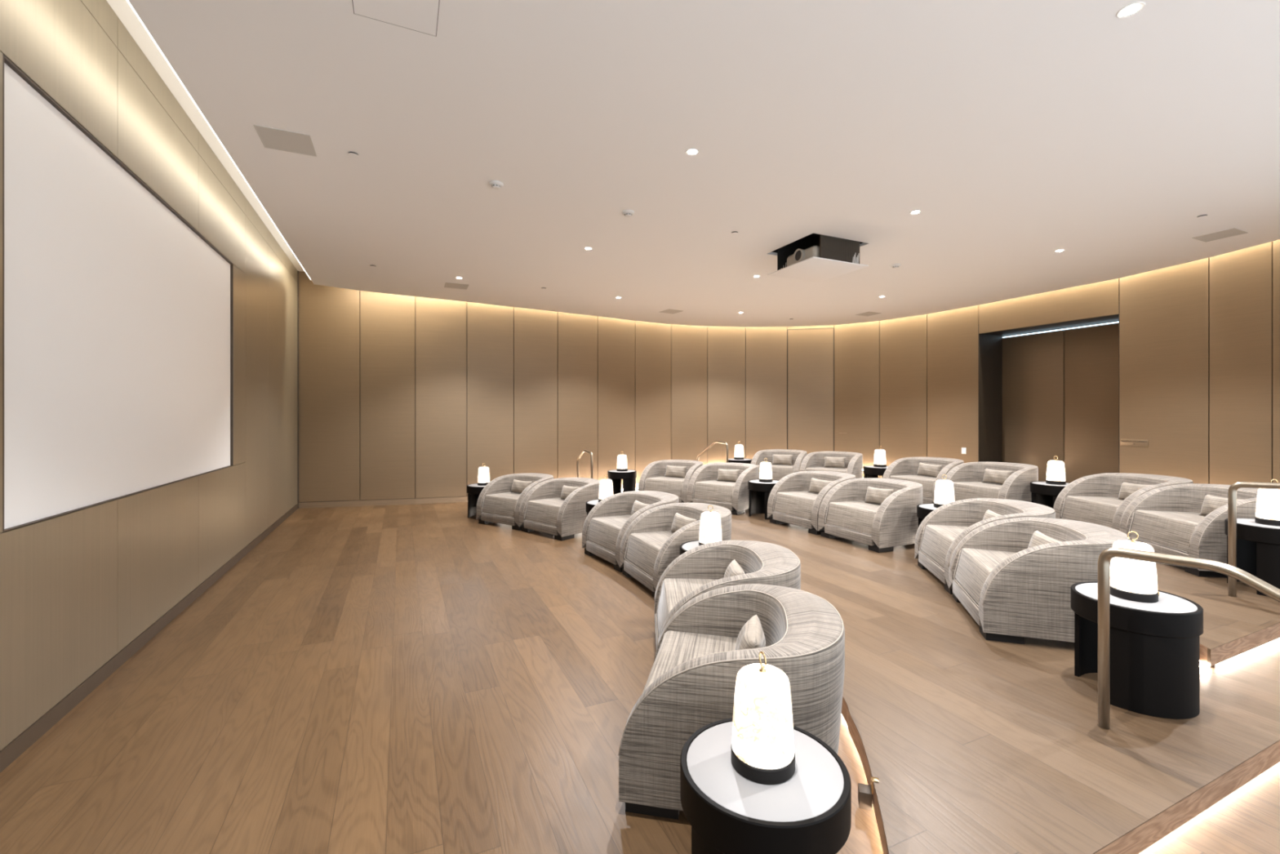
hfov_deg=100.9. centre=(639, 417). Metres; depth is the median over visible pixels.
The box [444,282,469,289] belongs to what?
ceiling vent
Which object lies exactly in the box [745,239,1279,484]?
wall
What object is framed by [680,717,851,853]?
side table
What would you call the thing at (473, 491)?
side table
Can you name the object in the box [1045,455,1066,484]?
table lamp
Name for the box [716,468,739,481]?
lumbar pillow
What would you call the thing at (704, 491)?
seat cushion
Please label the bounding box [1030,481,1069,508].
side table
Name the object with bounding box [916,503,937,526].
side table
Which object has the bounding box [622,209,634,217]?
smoke detector
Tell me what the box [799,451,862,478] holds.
armchair
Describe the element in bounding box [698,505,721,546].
table lamp
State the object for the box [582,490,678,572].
armchair
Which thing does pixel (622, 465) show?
table lamp
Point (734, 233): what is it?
sprinkler cover
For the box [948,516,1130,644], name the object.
armchair
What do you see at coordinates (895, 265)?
smoke detector
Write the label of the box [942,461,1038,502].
armchair
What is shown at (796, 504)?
seat cushion
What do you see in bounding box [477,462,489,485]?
table lamp
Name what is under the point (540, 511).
seat cushion
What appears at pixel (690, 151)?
recessed light
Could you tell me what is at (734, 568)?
lumbar pillow
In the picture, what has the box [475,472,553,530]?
armchair
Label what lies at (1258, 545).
side table
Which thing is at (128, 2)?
trim
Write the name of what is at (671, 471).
lumbar pillow
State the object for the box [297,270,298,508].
trim
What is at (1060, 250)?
recessed light
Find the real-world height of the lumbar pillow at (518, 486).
0.205 m
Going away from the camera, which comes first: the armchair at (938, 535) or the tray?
the armchair at (938, 535)
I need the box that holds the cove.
[106,0,305,271]
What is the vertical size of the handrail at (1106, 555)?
0.982 m
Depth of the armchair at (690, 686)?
2.05 m
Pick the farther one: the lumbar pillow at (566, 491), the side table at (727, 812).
the lumbar pillow at (566, 491)
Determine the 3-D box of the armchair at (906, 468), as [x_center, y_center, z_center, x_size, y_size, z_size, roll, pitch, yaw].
[4.293,0.961,7.912,0.903,0.686,0.910,0,0,-30]
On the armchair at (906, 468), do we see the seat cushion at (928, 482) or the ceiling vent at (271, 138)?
the seat cushion at (928, 482)
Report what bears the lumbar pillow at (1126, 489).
on the armchair at (1094, 498)
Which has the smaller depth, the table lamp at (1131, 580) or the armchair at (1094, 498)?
the table lamp at (1131, 580)
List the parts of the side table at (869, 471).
curved leg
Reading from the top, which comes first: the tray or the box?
the tray
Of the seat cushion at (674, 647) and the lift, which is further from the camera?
the lift
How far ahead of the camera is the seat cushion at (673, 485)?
8.56 m
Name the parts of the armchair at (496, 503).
leg, leg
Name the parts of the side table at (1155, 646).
curved leg, curved leg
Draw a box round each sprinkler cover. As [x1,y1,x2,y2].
[347,151,359,157]
[731,231,738,235]
[1196,214,1208,218]
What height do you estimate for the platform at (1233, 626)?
0.125 m
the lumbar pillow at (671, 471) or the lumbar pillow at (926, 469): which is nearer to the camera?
the lumbar pillow at (926, 469)
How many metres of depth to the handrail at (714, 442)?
10.05 m
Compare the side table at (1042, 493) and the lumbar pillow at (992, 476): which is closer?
the side table at (1042, 493)
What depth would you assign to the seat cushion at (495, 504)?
7.55 m
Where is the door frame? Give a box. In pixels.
[786,328,834,451]
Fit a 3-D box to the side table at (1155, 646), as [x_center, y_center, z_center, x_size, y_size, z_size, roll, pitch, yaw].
[2.553,1.179,2.738,0.500,0.501,0.500,0,0,16]
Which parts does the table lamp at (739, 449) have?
lamp shade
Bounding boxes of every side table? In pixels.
[466,483,485,518]
[586,499,598,515]
[607,469,636,494]
[680,540,698,555]
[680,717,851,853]
[728,457,751,463]
[747,479,777,519]
[862,465,888,478]
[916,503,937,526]
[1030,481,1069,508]
[1071,581,1203,719]
[1224,517,1279,596]
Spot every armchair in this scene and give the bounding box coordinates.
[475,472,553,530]
[519,477,599,540]
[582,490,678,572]
[618,583,844,819]
[619,502,731,597]
[637,459,702,502]
[653,540,800,648]
[687,462,758,515]
[751,448,807,480]
[767,471,855,534]
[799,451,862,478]
[817,477,922,552]
[882,457,964,503]
[915,497,1055,594]
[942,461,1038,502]
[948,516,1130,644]
[1053,472,1193,530]
[1119,483,1258,577]
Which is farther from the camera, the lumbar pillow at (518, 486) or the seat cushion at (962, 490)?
the lumbar pillow at (518, 486)
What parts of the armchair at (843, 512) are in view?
leg, leg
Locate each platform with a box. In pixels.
[730,509,1279,853]
[862,475,1279,667]
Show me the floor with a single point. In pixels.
(419, 678)
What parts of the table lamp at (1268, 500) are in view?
lamp shade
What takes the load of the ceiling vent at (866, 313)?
in the ceiling
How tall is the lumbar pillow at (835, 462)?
0.204 m
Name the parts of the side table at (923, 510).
curved leg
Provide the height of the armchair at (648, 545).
0.686 m
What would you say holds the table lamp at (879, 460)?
on the side table at (869, 471)
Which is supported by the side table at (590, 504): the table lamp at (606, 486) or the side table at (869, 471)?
the table lamp at (606, 486)
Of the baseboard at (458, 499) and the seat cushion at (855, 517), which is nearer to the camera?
the seat cushion at (855, 517)
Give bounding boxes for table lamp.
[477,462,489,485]
[598,475,613,502]
[616,452,628,471]
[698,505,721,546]
[731,651,795,784]
[733,441,744,459]
[759,457,773,482]
[873,445,886,466]
[933,474,955,507]
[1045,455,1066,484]
[1110,530,1159,602]
[1254,479,1279,526]
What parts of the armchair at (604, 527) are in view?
leg, leg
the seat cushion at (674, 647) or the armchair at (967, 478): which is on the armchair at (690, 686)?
the seat cushion at (674, 647)
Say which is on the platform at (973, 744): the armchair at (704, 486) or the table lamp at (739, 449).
the armchair at (704, 486)
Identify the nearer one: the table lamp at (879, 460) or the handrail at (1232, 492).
the handrail at (1232, 492)
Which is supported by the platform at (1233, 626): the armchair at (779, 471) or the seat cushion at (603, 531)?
the armchair at (779, 471)
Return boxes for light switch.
[961,447,966,453]
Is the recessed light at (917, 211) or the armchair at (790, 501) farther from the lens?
the armchair at (790, 501)
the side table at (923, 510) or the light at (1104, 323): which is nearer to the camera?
the side table at (923, 510)
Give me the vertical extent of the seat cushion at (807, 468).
0.250 m
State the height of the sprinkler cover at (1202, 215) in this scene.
0.012 m
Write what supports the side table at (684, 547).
on the floor
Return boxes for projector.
[786,245,819,266]
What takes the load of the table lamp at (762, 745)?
on the side table at (727, 812)
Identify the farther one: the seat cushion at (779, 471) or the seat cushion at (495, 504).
the seat cushion at (779, 471)
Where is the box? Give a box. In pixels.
[857,776,879,810]
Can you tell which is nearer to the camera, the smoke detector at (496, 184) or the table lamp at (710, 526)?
the table lamp at (710, 526)
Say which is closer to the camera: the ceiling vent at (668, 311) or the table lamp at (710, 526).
the table lamp at (710, 526)
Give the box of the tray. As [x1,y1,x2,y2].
[767,256,868,282]
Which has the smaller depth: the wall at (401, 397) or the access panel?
the access panel
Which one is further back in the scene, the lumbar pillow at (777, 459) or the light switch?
the light switch
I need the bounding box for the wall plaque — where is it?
[1120,439,1148,447]
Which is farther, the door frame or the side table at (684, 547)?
the door frame
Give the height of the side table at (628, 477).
0.501 m
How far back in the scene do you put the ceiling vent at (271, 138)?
3.97 m
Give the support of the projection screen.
attached to the wall at (77, 588)
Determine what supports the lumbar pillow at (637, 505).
on the armchair at (604, 527)
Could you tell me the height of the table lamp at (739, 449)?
0.339 m
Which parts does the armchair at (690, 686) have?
leg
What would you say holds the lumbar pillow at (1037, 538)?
on the armchair at (1014, 591)
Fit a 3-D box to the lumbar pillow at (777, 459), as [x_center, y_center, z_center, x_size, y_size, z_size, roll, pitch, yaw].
[2.662,0.796,9.895,0.381,0.200,0.136,0,0,21]
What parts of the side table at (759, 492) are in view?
curved leg, curved leg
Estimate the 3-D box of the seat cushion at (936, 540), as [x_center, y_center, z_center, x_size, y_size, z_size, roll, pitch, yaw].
[2.917,1.136,4.613,0.675,0.250,0.698,0,0,12]
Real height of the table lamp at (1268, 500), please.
0.339 m
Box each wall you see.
[0,0,297,751]
[298,271,745,502]
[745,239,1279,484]
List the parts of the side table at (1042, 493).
curved leg, curved leg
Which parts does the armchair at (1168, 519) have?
leg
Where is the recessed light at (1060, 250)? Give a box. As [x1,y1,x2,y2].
[1053,248,1064,252]
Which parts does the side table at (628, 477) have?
curved leg, curved leg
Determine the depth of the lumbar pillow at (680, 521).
5.07 m
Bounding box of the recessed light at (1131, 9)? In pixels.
[1115,1,1145,17]
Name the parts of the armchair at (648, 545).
leg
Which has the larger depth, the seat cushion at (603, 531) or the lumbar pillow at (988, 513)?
the seat cushion at (603, 531)
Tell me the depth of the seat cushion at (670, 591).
3.53 m
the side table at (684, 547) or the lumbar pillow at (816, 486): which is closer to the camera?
the side table at (684, 547)
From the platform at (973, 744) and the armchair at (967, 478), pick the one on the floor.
the platform at (973, 744)
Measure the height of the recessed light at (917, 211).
0.033 m
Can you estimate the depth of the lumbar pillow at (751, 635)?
2.35 m
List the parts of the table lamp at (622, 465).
lamp shade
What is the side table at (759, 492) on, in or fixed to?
on the platform at (973, 744)
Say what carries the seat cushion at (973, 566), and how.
on the armchair at (1014, 591)
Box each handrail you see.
[576,449,592,478]
[696,440,728,462]
[1097,546,1279,729]
[1227,481,1279,596]
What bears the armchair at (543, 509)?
on the floor
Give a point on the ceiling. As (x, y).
(1020, 132)
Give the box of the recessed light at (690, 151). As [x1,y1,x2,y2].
[685,148,699,155]
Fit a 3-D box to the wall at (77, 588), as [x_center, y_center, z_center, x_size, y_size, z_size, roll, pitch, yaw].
[-3.543,-0.466,3.831,0.100,4.040,11.600,0,0,-24]
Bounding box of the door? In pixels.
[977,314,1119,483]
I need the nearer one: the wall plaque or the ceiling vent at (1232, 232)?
the ceiling vent at (1232, 232)
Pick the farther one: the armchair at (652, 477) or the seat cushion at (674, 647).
the armchair at (652, 477)
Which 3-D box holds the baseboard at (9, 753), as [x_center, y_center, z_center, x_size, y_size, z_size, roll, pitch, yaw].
[-3.467,1.510,3.766,0.026,0.087,11.420,0,0,-24]
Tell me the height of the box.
0.110 m
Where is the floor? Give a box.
[0,488,1279,853]
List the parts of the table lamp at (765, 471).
lamp shade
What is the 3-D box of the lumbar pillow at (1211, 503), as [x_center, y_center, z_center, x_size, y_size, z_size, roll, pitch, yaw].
[5.124,0.796,4.644,0.136,0.201,0.380,0,0,-2]
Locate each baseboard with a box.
[0,503,297,773]
[298,483,638,508]
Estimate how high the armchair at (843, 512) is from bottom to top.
0.686 m
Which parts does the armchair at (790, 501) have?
leg, leg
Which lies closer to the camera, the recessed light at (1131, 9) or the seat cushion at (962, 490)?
the recessed light at (1131, 9)
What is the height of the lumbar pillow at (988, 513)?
0.198 m
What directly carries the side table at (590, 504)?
on the floor
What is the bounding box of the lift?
[767,232,868,282]
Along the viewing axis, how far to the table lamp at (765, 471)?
7.55 m
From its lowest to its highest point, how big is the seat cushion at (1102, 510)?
0.250 m
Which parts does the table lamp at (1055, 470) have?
lamp shade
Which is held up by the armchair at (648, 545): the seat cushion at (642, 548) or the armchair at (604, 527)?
the seat cushion at (642, 548)
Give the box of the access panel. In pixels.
[351,0,439,36]
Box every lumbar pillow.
[511,479,532,493]
[560,484,579,499]
[631,499,648,515]
[664,465,686,478]
[671,511,697,532]
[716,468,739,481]
[724,559,745,577]
[735,613,765,650]
[772,453,792,465]
[808,477,833,493]
[823,456,845,468]
[864,485,893,504]
[916,462,942,477]
[982,467,1012,484]
[982,509,1000,519]
[1027,529,1062,547]
[1118,481,1151,499]
[1200,493,1241,515]
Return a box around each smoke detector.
[488,180,503,189]
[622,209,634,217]
[890,263,900,268]
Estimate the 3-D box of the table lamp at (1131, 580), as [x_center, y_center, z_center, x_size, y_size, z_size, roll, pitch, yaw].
[2.553,0.759,2.738,0.190,0.339,0.190,0,0,-38]
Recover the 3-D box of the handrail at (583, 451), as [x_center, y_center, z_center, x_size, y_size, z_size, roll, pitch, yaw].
[-0.981,1.062,9.330,0.043,0.983,0.833,0,0,-24]
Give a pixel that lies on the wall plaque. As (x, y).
(1131, 442)
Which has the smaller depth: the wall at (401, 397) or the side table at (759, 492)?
the side table at (759, 492)
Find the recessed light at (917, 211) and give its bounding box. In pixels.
[909,209,921,214]
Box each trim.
[126,0,311,279]
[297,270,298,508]
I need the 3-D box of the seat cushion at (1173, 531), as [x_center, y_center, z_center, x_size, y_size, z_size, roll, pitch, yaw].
[4.976,1.011,4.686,0.675,0.250,0.698,0,0,10]
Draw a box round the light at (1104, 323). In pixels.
[1002,321,1119,337]
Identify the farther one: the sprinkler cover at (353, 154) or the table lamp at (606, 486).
the table lamp at (606, 486)
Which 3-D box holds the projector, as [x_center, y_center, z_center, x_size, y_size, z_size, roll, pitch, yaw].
[2.101,-1.911,6.402,0.525,0.170,0.510,0,0,-24]
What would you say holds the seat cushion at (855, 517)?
on the armchair at (843, 512)
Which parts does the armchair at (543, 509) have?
leg, leg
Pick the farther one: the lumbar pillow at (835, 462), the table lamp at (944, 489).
the lumbar pillow at (835, 462)
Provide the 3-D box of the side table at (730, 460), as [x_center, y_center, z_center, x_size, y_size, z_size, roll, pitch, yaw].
[1.889,1.054,10.073,0.500,0.501,0.500,0,0,30]
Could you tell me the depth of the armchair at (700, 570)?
3.55 m
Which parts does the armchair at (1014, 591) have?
leg, leg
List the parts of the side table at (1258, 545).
curved leg, curved leg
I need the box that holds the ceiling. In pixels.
[128,0,1279,326]
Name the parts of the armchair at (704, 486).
leg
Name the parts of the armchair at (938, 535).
leg, leg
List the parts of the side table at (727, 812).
curved leg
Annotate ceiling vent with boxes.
[253,124,316,156]
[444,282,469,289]
[660,308,682,313]
[855,311,881,315]
[1191,227,1247,241]
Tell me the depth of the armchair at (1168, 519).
4.70 m
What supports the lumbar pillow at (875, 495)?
on the armchair at (843, 512)
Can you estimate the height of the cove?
0.100 m
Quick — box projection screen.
[2,53,233,532]
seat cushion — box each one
[482,491,520,516]
[524,497,564,525]
[587,515,631,552]
[625,530,674,577]
[642,630,766,693]
[644,475,684,496]
[657,577,715,634]
[693,480,735,502]
[757,463,794,480]
[773,490,818,519]
[805,466,847,472]
[826,500,880,534]
[889,474,936,497]
[920,524,968,568]
[952,481,1002,501]
[955,547,1016,604]
[1062,495,1124,528]
[1129,510,1205,551]
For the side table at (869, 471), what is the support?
on the platform at (1233, 626)
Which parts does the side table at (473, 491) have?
curved leg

